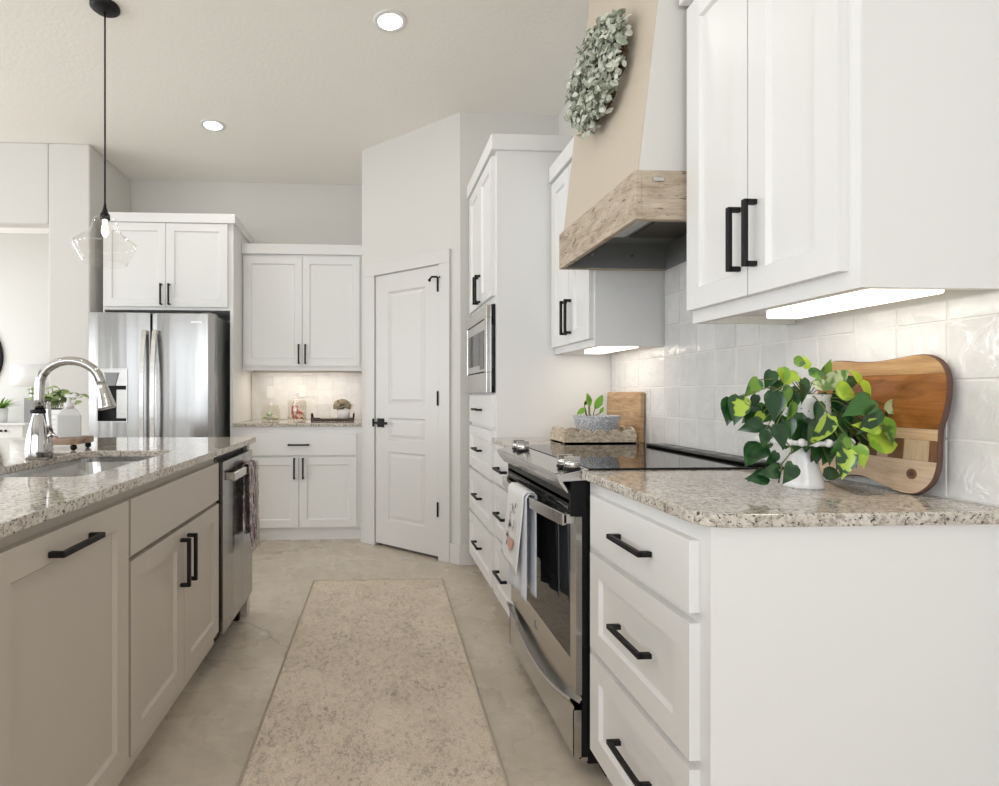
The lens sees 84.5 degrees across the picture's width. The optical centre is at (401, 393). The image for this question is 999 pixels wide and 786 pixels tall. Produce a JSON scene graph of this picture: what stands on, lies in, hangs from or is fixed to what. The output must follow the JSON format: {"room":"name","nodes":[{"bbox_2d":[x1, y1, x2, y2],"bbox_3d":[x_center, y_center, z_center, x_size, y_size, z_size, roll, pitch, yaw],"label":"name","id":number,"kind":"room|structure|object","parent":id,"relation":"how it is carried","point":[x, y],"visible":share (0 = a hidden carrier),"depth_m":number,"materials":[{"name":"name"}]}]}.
{"room":"kitchen","nodes":[
{"label":"kitchen","id":0,"kind":"room"},
{"bbox_2d":[0,233,48,437],"bbox_3d":[-4.351,-0.370,6.385,4.000,3.020,0.120,0,0,-3],"label":"wall","id":1,"kind":"structure","parent":0,"point":[24,257],"depth_m":6.32,"materials":[{"name":"white paint"}]},
{"bbox_2d":[0,342,3,371],"bbox_3d":[-5.120,-0.430,6.267,0.960,0.960,0.022,0,0,-3],"label":"wall mirror","id":2,"kind":"object","parent":1,"relation":"attached to","point":[1,348],"visible":1,"depth_m":6.29,"materials":[{"name":"black metal"}]},
{"bbox_2d":[0,142,129,434],"bbox_3d":[-4.298,-0.370,4.300,3.880,3.020,0.690,0,0,-3],"label":"wall","id":3,"kind":"structure","parent":0,"point":[59,188],"depth_m":4.05,"materials":[{"name":"white paint"}]},
{"bbox_2d":[130,180,361,371],"bbox_3d":[-0.748,-0.370,4.897,3.475,3.020,0.120,0,0,-3],"label":"wall","id":4,"kind":"structure","parent":0,"point":[272,213],"depth_m":4.82,"materials":[{"name":"white paint"}]},
{"bbox_2d":[267,386,274,398],"bbox_3d":[-1.161,-0.015,4.802,0.072,0.110,0.008,0,0,-3],"label":"power outlet","id":5,"kind":"object","parent":4,"relation":"attached to","point":[270,389],"visible":1,"depth_m":4.80,"materials":[{"name":"white plastic"}]},
{"bbox_2d":[242,243,361,371],"bbox_3d":[-0.825,-0.717,4.634,0.989,1.043,0.395,0,0,-3],"label":"upper cabinet","id":6,"kind":"object","parent":4,"relation":"attached to","point":[302,303],"visible":0.91,"depth_m":4.47,"materials":[{"name":"white paint"}]},
{"bbox_2d":[298,385,305,396],"bbox_3d":[-0.886,-0.025,4.817,0.072,0.110,0.008,0,0,-3],"label":"power outlet","id":7,"kind":"object","parent":4,"relation":"attached to","point":[301,388],"visible":1,"depth_m":4.81,"materials":[{"name":"white plastic"}]},
{"bbox_2d":[252,372,361,418],"bbox_3d":[-0.836,0.016,4.827,0.988,0.420,0.008,0,0,-3],"label":"backsplash","id":8,"kind":"structure","parent":4,"relation":"attached to","point":[323,389],"depth_m":4.82,"materials":[{"name":"white tile"}]},
{"bbox_2d":[0,0,589,233],"bbox_3d":[-2.430,-1.930,1.421,7.500,0.100,10.300,0,0,-3],"label":"ceiling","id":9,"kind":"structure","parent":0,"point":[299,89],"depth_m":3.19,"materials":[{"name":"white paint"}]},
{"bbox_2d":[71,0,137,267],"bbox_3d":[-1.435,-1.254,2.616,0.285,1.251,0.285,0,0,-3],"label":"pendant light","id":10,"kind":"object","parent":9,"relation":"hanging from","point":[105,8],"visible":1,"depth_m":2.61,"materials":[{"name":"black metal"}]},
{"bbox_2d":[200,119,225,130],"bbox_3d":[-1.315,-1.877,3.775,0.172,0.006,0.172,0,0,-3],"label":"recessed light","id":11,"kind":"object","parent":9,"relation":"in","point":[209,124],"visible":1,"depth_m":3.77,"materials":[{"name":"white plastic"}]},
{"bbox_2d":[373,9,406,32],"bbox_3d":[-0.056,-1.877,2.721,0.172,0.006,0.172,0,0,-3],"label":"recessed light","id":12,"kind":"object","parent":9,"relation":"in","point":[386,20],"visible":1,"depth_m":2.71,"materials":[{"name":"white plastic"}]},
{"bbox_2d":[118,539,612,785],"bbox_3d":[-2.380,1.190,1.424,7.400,0.100,10.300,0,0,-3],"label":"floor","id":13,"kind":"structure","parent":0,"point":[206,737],"depth_m":2.16,"materials":[{"name":"tile"}]},
{"bbox_2d":[0,421,29,437],"bbox_3d":[-4.885,0.730,6.080,1.500,0.820,0.390,0,0,-3],"label":"console table","id":14,"kind":"object","parent":13,"relation":"on","point":[10,429],"visible":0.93,"depth_m":5.95,"materials":[{"name":"white paint"}]},
{"bbox_2d":[0,397,19,422],"bbox_3d":[-4.500,0.165,6.055,0.418,0.311,0.459,0,0,-3],"label":"potted grass","id":15,"kind":"object","parent":14,"relation":"on","point":[3,406],"depth_m":6.03,"materials":[{"name":"white ceramic"}]},
{"bbox_2d":[0,408,7,422],"bbox_3d":[-4.508,0.240,6.056,0.170,0.160,0.170,0,0,-3],"label":"pot","id":16,"kind":"object","parent":15,"relation":"attached to","point":[3,411],"depth_m":6.03,"materials":[{"name":"white ceramic"}]},
{"bbox_2d":[9,364,48,421],"bbox_3d":[-4.197,-0.004,6.133,0.414,0.648,0.414,0,0,-3],"label":"table lamp","id":17,"kind":"object","parent":14,"relation":"on","point":[21,375],"visible":0.57,"depth_m":5.96,"materials":[{"name":"grey"}]},
{"bbox_2d":[0,493,128,785],"bbox_3d":[-1.009,0.696,1.170,0.656,0.888,0.523,0,0,-2],"label":"base cabinet","id":18,"kind":"object","parent":13,"relation":"on","point":[64,579],"visible":0.99,"depth_m":1.17,"materials":[{"name":"beige paint"}]},
{"bbox_2d":[89,312,229,436],"bbox_3d":[-1.822,0.272,4.257,0.890,1.737,0.861,0,0,-3],"label":"refrigerator","id":19,"kind":"object","parent":13,"relation":"on","point":[165,374],"visible":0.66,"depth_m":3.90,"materials":[{"name":"grey metal"}]},
{"bbox_2d":[122,458,218,778],"bbox_3d":[-1.030,0.696,1.823,0.656,0.888,0.784,0,0,-2],"label":"base cabinet","id":20,"kind":"object","parent":13,"relation":"on","point":[174,517],"visible":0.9,"depth_m":1.72,"materials":[{"name":"beige paint"}]},
{"bbox_2d":[101,212,253,436],"bbox_3d":[-1.792,-0.121,4.436,1.000,2.522,0.685,0,0,-3],"label":"tall cabinet","id":21,"kind":"object","parent":13,"relation":"on","point":[182,262],"visible":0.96,"depth_m":4.14,"materials":[{"name":"white paint"}]},
{"bbox_2d":[214,447,257,642],"bbox_3d":[-1.037,0.704,2.488,0.646,0.872,0.534,0,0,-2],"label":"dishwasher","id":22,"kind":"object","parent":13,"relation":"on","point":[235,556],"visible":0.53,"depth_m":2.40,"materials":[{"name":"silver metal"}]},
{"bbox_2d":[242,460,259,553],"bbox_3d":[-0.718,0.536,2.592,0.052,0.427,0.151,0,0,-2],"label":"hand towel","id":23,"kind":"object","parent":22,"relation":"hanging from","point":[250,505],"visible":0.98,"depth_m":2.59,"materials":[{"name":"beige fabric"}]},
{"bbox_2d":[240,444,249,615],"bbox_3d":[-1.239,0.696,1.528,0.980,0.888,2.552,0,0,-2],"label":"base cabinet","id":24,"kind":"object","parent":13,"relation":"on","point":[245,609],"visible":0.13,"depth_m":2.77,"materials":[{"name":"beige paint"}]},
{"bbox_2d":[0,437,255,537],"bbox_3d":[-1.388,0.239,1.528,1.342,0.026,2.575,0,0,-2],"label":"countertop","id":25,"kind":"structure","parent":24,"relation":"on","point":[25,502],"depth_m":1.62,"materials":[{"name":"stone"}]},
{"bbox_2d":[24,356,116,459],"bbox_3d":[-1.157,0.047,1.895,0.306,0.358,0.085,0,0,-3],"label":"faucet","id":26,"kind":"object","parent":25,"relation":"on","point":[39,442],"visible":1,"depth_m":1.88,"materials":[{"name":"silver metal"}]},
{"bbox_2d":[52,435,93,449],"bbox_3d":[-1.397,0.201,2.215,0.210,0.050,0.155,0,0,-3],"label":"tray","id":27,"kind":"object","parent":25,"relation":"on","point":[86,439],"visible":0.42,"depth_m":2.15,"materials":[{"name":"brown wood"}]},
{"bbox_2d":[28,386,88,436],"bbox_3d":[-1.431,0.071,2.251,0.216,0.211,0.152,0,0,-39],"label":"potted herb","id":28,"kind":"object","parent":27,"relation":"on","point":[54,398],"visible":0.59,"depth_m":2.23,"materials":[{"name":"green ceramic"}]},
{"bbox_2d":[51,410,59,436],"bbox_3d":[-1.439,0.120,2.241,0.106,0.112,0.082,0,0,-3],"label":"pot","id":29,"kind":"object","parent":28,"relation":"attached to","point":[53,412],"depth_m":2.20,"materials":[{"name":"white ceramic"}]},
{"bbox_2d":[56,394,80,437],"bbox_3d":[-1.345,0.088,2.186,0.086,0.175,0.068,0,0,-32],"label":"soap dispenser","id":30,"kind":"object","parent":27,"relation":"on","point":[68,420],"visible":0.94,"depth_m":2.16,"materials":[{"name":"white ceramic"}]},
{"bbox_2d":[56,409,80,437],"bbox_3d":[-1.345,0.117,2.186,0.086,0.117,0.068,0,0,-32],"label":"bottle","id":31,"kind":"object","parent":30,"relation":"attached to","point":[68,421],"depth_m":2.16,"materials":[{"name":"white ceramic"}]},
{"bbox_2d":[0,457,151,476],"bbox_3d":[-1.061,0.346,1.815,0.379,0.188,0.709,0,0,-2],"label":"sink","id":32,"kind":"object","parent":25,"relation":"in","point":[90,465],"visible":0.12,"depth_m":2.09,"materials":[{"name":"grey metal"}]},
{"bbox_2d":[233,426,361,539],"bbox_3d":[-0.817,0.696,4.487,0.989,0.888,0.690,0,0,-3],"label":"base cabinet","id":33,"kind":"object","parent":13,"relation":"on","point":[310,478],"visible":0.9,"depth_m":4.19,"materials":[{"name":"white paint"}]},
{"bbox_2d":[233,419,361,426],"bbox_3d":[-0.818,0.239,4.499,0.989,0.026,0.664,0,0,-3],"label":"countertop","id":34,"kind":"structure","parent":33,"relation":"on","point":[254,422],"depth_m":4.19,"materials":[{"name":"stone"}]},
{"bbox_2d":[311,413,354,420],"bbox_3d":[-0.578,0.194,4.575,0.364,0.064,0.180,0,0,-3],"label":"serving tray","id":35,"kind":"object","parent":34,"relation":"on","point":[312,416],"visible":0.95,"depth_m":4.49,"materials":[{"name":"brown wood"}]},
{"bbox_2d":[320,417,337,418],"bbox_3d":[-0.609,0.207,4.584,0.156,0.019,0.107,0,0,-3],"label":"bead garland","id":36,"kind":"object","parent":35,"relation":"on","point":[321,417],"visible":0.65,"depth_m":4.57,"materials":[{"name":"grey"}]},
{"bbox_2d":[333,399,350,418],"bbox_3d":[-0.500,0.128,4.581,0.160,0.176,0.118,0,0,-3],"label":"flower pot","id":37,"kind":"object","parent":35,"relation":"on","point":[342,413],"visible":0.99,"depth_m":4.54,"materials":[{"name":"white ceramic"}]},
{"bbox_3d":[-1.100,0.129,4.547,0.162,0.192,0.162,0,0,-3],"label":"candy jar","id":38,"kind":"object","parent":34,"relation":"on","visible":0},
{"bbox_2d":[263,415,277,419],"bbox_3d":[-1.103,0.201,4.547,0.123,0.038,0.102,0,0,-38],"label":"candies","id":39,"kind":"object","parent":38,"relation":"in","point":[274,417],"visible":0.98,"depth_m":4.52,"materials":[{"name":"beige food"}]},
{"bbox_3d":[-0.879,0.106,4.559,0.160,0.237,0.160,0,0,-3],"label":"candy jar","id":40,"kind":"object","parent":34,"relation":"on","visible":0},
{"bbox_2d":[289,414,304,419],"bbox_3d":[-0.874,0.195,4.556,0.118,0.048,0.110,0,0,-35],"label":"candies","id":41,"kind":"object","parent":40,"relation":"in","point":[298,417],"visible":1,"depth_m":4.54,"materials":[{"name":"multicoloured food"}]},
{"bbox_2d":[237,578,508,785],"bbox_3d":[-0.095,1.134,2.022,0.840,0.012,2.553,0,0,-3],"label":"runner rug","id":42,"kind":"object","parent":13,"relation":"on","point":[375,685],"visible":1,"depth_m":2.01,"materials":[{"name":"beige carpet"}]},
{"bbox_2d":[492,445,513,617],"bbox_3d":[0.783,0.696,2.593,0.665,0.888,0.430,0,0,-3],"label":"base cabinet","id":43,"kind":"object","parent":13,"relation":"on","point":[502,589],"visible":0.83,"depth_m":2.63,"materials":[{"name":"white paint"}]},
{"bbox_2d":[492,438,645,447],"bbox_3d":[0.797,0.239,2.595,0.637,0.026,0.432,0,0,-3],"label":"countertop","id":44,"kind":"structure","parent":43,"relation":"on","point":[504,442],"depth_m":2.62,"materials":[{"name":"stone"}]},
{"bbox_2d":[550,426,636,443],"bbox_3d":[0.879,0.187,2.486,0.330,0.078,0.184,0,0,-3],"label":"tray","id":45,"kind":"object","parent":44,"relation":"on","point":[622,435],"visible":0.76,"depth_m":2.40,"materials":[{"name":"beige stone"}]},
{"bbox_2d":[550,441,636,443],"bbox_3d":[0.879,0.220,2.486,0.330,0.012,0.184,0,0,-3],"label":"tray","id":46,"kind":"object","parent":45,"relation":"attached to","point":[559,442],"depth_m":2.40,"materials":[{"name":"brown wood"}]},
{"bbox_2d":[573,393,620,432],"bbox_3d":[0.899,0.104,2.487,0.208,0.219,0.208,0,0,-3],"label":"bowl planter","id":47,"kind":"object","parent":45,"relation":"on","point":[592,422],"visible":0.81,"depth_m":2.43,"materials":[{"name":"grey ceramic"}]},
{"bbox_2d":[573,414,620,432],"bbox_3d":[0.899,0.156,2.487,0.208,0.116,0.208,0,0,-3],"label":"bowl","id":48,"kind":"object","parent":47,"relation":"attached to","point":[592,422],"depth_m":2.41,"materials":[{"name":"grey ceramic"}]},
{"bbox_2d":[607,392,644,442],"bbox_3d":[1.089,0.107,2.635,0.022,0.236,0.350,2,0,-3],"label":"cutting board","id":49,"kind":"object","parent":44,"relation":"on","point":[630,406],"visible":0.79,"depth_m":2.56,"materials":[{"name":"brown wood"}]},
{"bbox_2d":[467,134,610,589],"bbox_3d":[0.753,-0.100,3.151,0.665,2.480,0.717,0,0,-3],"label":"tall cabinet","id":50,"kind":"object","parent":13,"relation":"on","point":[537,390],"visible":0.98,"depth_m":2.81,"materials":[{"name":"white paint"}]},
{"bbox_2d":[466,304,494,392],"bbox_3d":[0.453,-0.239,3.142,0.044,0.465,0.642,0,0,-3],"label":"microwave","id":51,"kind":"object","parent":50,"relation":"on","point":[480,327],"visible":1,"depth_m":2.97,"materials":[{"name":"silver metal"}]},
{"bbox_2d":[497,440,783,776],"bbox_3d":[0.787,0.664,1.993,0.713,0.952,0.763,0,0,-3],"label":"range","id":52,"kind":"object","parent":13,"relation":"on","point":[550,631],"visible":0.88,"depth_m":1.76,"materials":[{"name":"silver metal"}]},
{"bbox_2d":[501,482,536,575],"bbox_3d":[0.430,0.495,1.997,0.077,0.308,0.238,0,0,-3],"label":"dish towel","id":53,"kind":"object","parent":52,"relation":"hanging from","point":[510,542],"visible":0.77,"depth_m":1.97,"materials":[{"name":"white fabric"}]},
{"bbox_2d":[507,536,512,549],"bbox_3d":[0.397,0.553,1.978,0.006,0.055,0.076,0,0,-3],"label":"print","id":54,"kind":"object","parent":53,"relation":"attached to","point":[509,538],"depth_m":1.98,"materials":[{"name":"orange"}]},
{"bbox_2d":[508,493,536,601],"bbox_3d":[0.440,0.536,1.970,0.050,0.382,0.226,0,0,-3],"label":"dish towel","id":55,"kind":"object","parent":52,"relation":"hanging from","point":[526,575],"visible":0.61,"depth_m":1.89,"materials":[{"name":"grey fabric"}]},
{"bbox_2d":[503,463,606,776],"bbox_3d":[0.782,0.693,1.993,0.703,0.895,0.749,0,0,-3],"label":"oven","id":56,"kind":"object","parent":52,"relation":"in","point":[550,631],"depth_m":1.72,"materials":[{"name":"silver glass"}]},
{"bbox_2d":[590,482,998,785],"bbox_3d":[0.851,0.696,1.329,0.665,0.888,0.569,0,0,-3],"label":"base cabinet","id":57,"kind":"object","parent":13,"relation":"on","point":[838,655],"visible":1,"depth_m":1.05,"materials":[{"name":"white paint"}]},
{"bbox_2d":[582,469,998,527],"bbox_3d":[0.866,0.239,1.318,0.637,0.026,0.588,0,0,-3],"label":"countertop","id":58,"kind":"structure","parent":57,"relation":"on","point":[711,498],"depth_m":1.14,"materials":[{"name":"stone"}]},
{"bbox_2d":[720,355,897,489],"bbox_3d":[0.946,0.064,1.299,0.472,0.324,0.242,0,0,-3],"label":"trailing plant","id":59,"kind":"object","parent":58,"relation":"on","point":[824,426],"visible":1,"depth_m":1.24,"materials":[{"name":"green plant"}]},
{"bbox_2d":[818,354,952,494],"bbox_3d":[1.152,0.069,1.314,0.038,0.315,0.337,0,0,-3],"label":"cutting board","id":60,"kind":"object","parent":58,"relation":"on","point":[920,386],"visible":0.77,"depth_m":1.22,"materials":[{"name":"brown wood"}]},
{"bbox_2d":[362,112,460,544],"bbox_3d":[0.081,-0.370,3.931,0.905,3.020,0.110,0,0,39],"label":"wall","id":61,"kind":"structure","parent":0,"point":[411,181],"depth_m":3.82,"materials":[{"name":"white paint"}]},
{"bbox_2d":[372,265,439,555],"bbox_3d":[0.034,0.117,3.877,0.627,2.003,0.097,0,0,39],"label":"door","id":62,"kind":"structure","parent":61,"relation":"in","point":[407,393],"depth_m":3.88,"materials":[{"name":"white paint"}]},
{"bbox_2d":[365,248,450,562],"bbox_3d":[0.065,0.079,3.931,0.775,2.122,0.130,0,0,39],"label":"trim","id":63,"kind":"structure","parent":61,"relation":"attached to","point":[442,258],"depth_m":3.77,"materials":[{"name":"white paint"}]},
{"bbox_2d":[361,524,459,564],"bbox_3d":[0.043,1.073,3.881,0.909,0.135,0.016,0,0,39],"label":"baseboard","id":64,"kind":"structure","parent":61,"relation":"attached to","point":[454,548],"depth_m":3.62,"materials":[{"name":"white paint"}]},
{"bbox_2d":[461,112,558,544],"bbox_3d":[0.727,-0.370,3.670,0.662,3.020,0.100,0,0,-3],"label":"wall","id":65,"kind":"structure","parent":0,"point":[476,128],"depth_m":3.60,"materials":[{"name":"white paint"}]},
{"bbox_2d":[460,545,476,565],"bbox_3d":[0.460,1.073,3.597,0.134,0.135,0.016,0,0,-3],"label":"baseboard","id":66,"kind":"structure","parent":65,"relation":"attached to","point":[466,558],"depth_m":3.59,"materials":[{"name":"white paint"}]},
{"bbox_2d":[559,100,998,506],"bbox_3d":[1.276,-0.370,0.765,0.120,3.020,8.590,0,0,-3],"label":"wall","id":67,"kind":"structure","parent":0,"point":[565,129],"depth_m":1.37,"materials":[{"name":"white paint"}]},
{"bbox_2d":[549,137,664,354],"bbox_3d":[0.938,-0.690,2.552,0.360,0.970,0.528,0,0,-3],"label":"upper cabinet","id":68,"kind":"object","parent":67,"relation":"attached to","point":[590,308],"visible":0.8,"depth_m":2.32,"materials":[{"name":"white paint"}]},
{"bbox_2d":[583,346,637,353],"bbox_3d":[0.975,-0.213,2.526,0.100,0.026,0.380,0,0,-3],"label":"light","id":69,"kind":"object","parent":68,"relation":"attached to","point":[599,349],"visible":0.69,"depth_m":2.50,"materials":[{"name":"white plastic"}]},
{"bbox_2d":[559,0,688,270],"bbox_3d":[0.916,-1.201,1.956,0.467,1.354,0.665,0,0,-3],"label":"range hood","id":70,"kind":"object","parent":67,"relation":"attached to","point":[626,208],"visible":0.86,"depth_m":1.74,"materials":[{"name":"beige paint"}]},
{"bbox_2d":[564,8,632,139],"bbox_3d":[0.684,-1.137,1.927,0.150,0.405,0.389,0,0,-3],"label":"wreath","id":71,"kind":"object","parent":70,"relation":"hanging from","point":[608,41],"visible":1,"depth_m":1.85,"materials":[{"name":"green plant"}]},
{"bbox_2d":[611,261,998,506],"bbox_3d":[1.147,-0.167,1.938,0.008,0.786,1.777,0,0,-3],"label":"backsplash","id":72,"kind":"structure","parent":67,"relation":"attached to","point":[684,381],"depth_m":1.53,"materials":[{"name":"white tile"}]},
{"bbox_2d":[679,0,998,324],"bbox_3d":[1.004,-0.727,1.333,0.360,1.037,0.593,0,0,-3],"label":"upper cabinet","id":73,"kind":"object","parent":67,"relation":"attached to","point":[834,147],"visible":0.99,"depth_m":1.08,"materials":[{"name":"white paint"}]},
{"bbox_2d":[763,289,943,318],"bbox_3d":[1.043,-0.216,1.276,0.100,0.026,0.385,0,0,-3],"label":"light","id":74,"kind":"object","parent":73,"relation":"attached to","point":[861,298],"visible":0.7,"depth_m":1.23,"materials":[{"name":"white plastic"}]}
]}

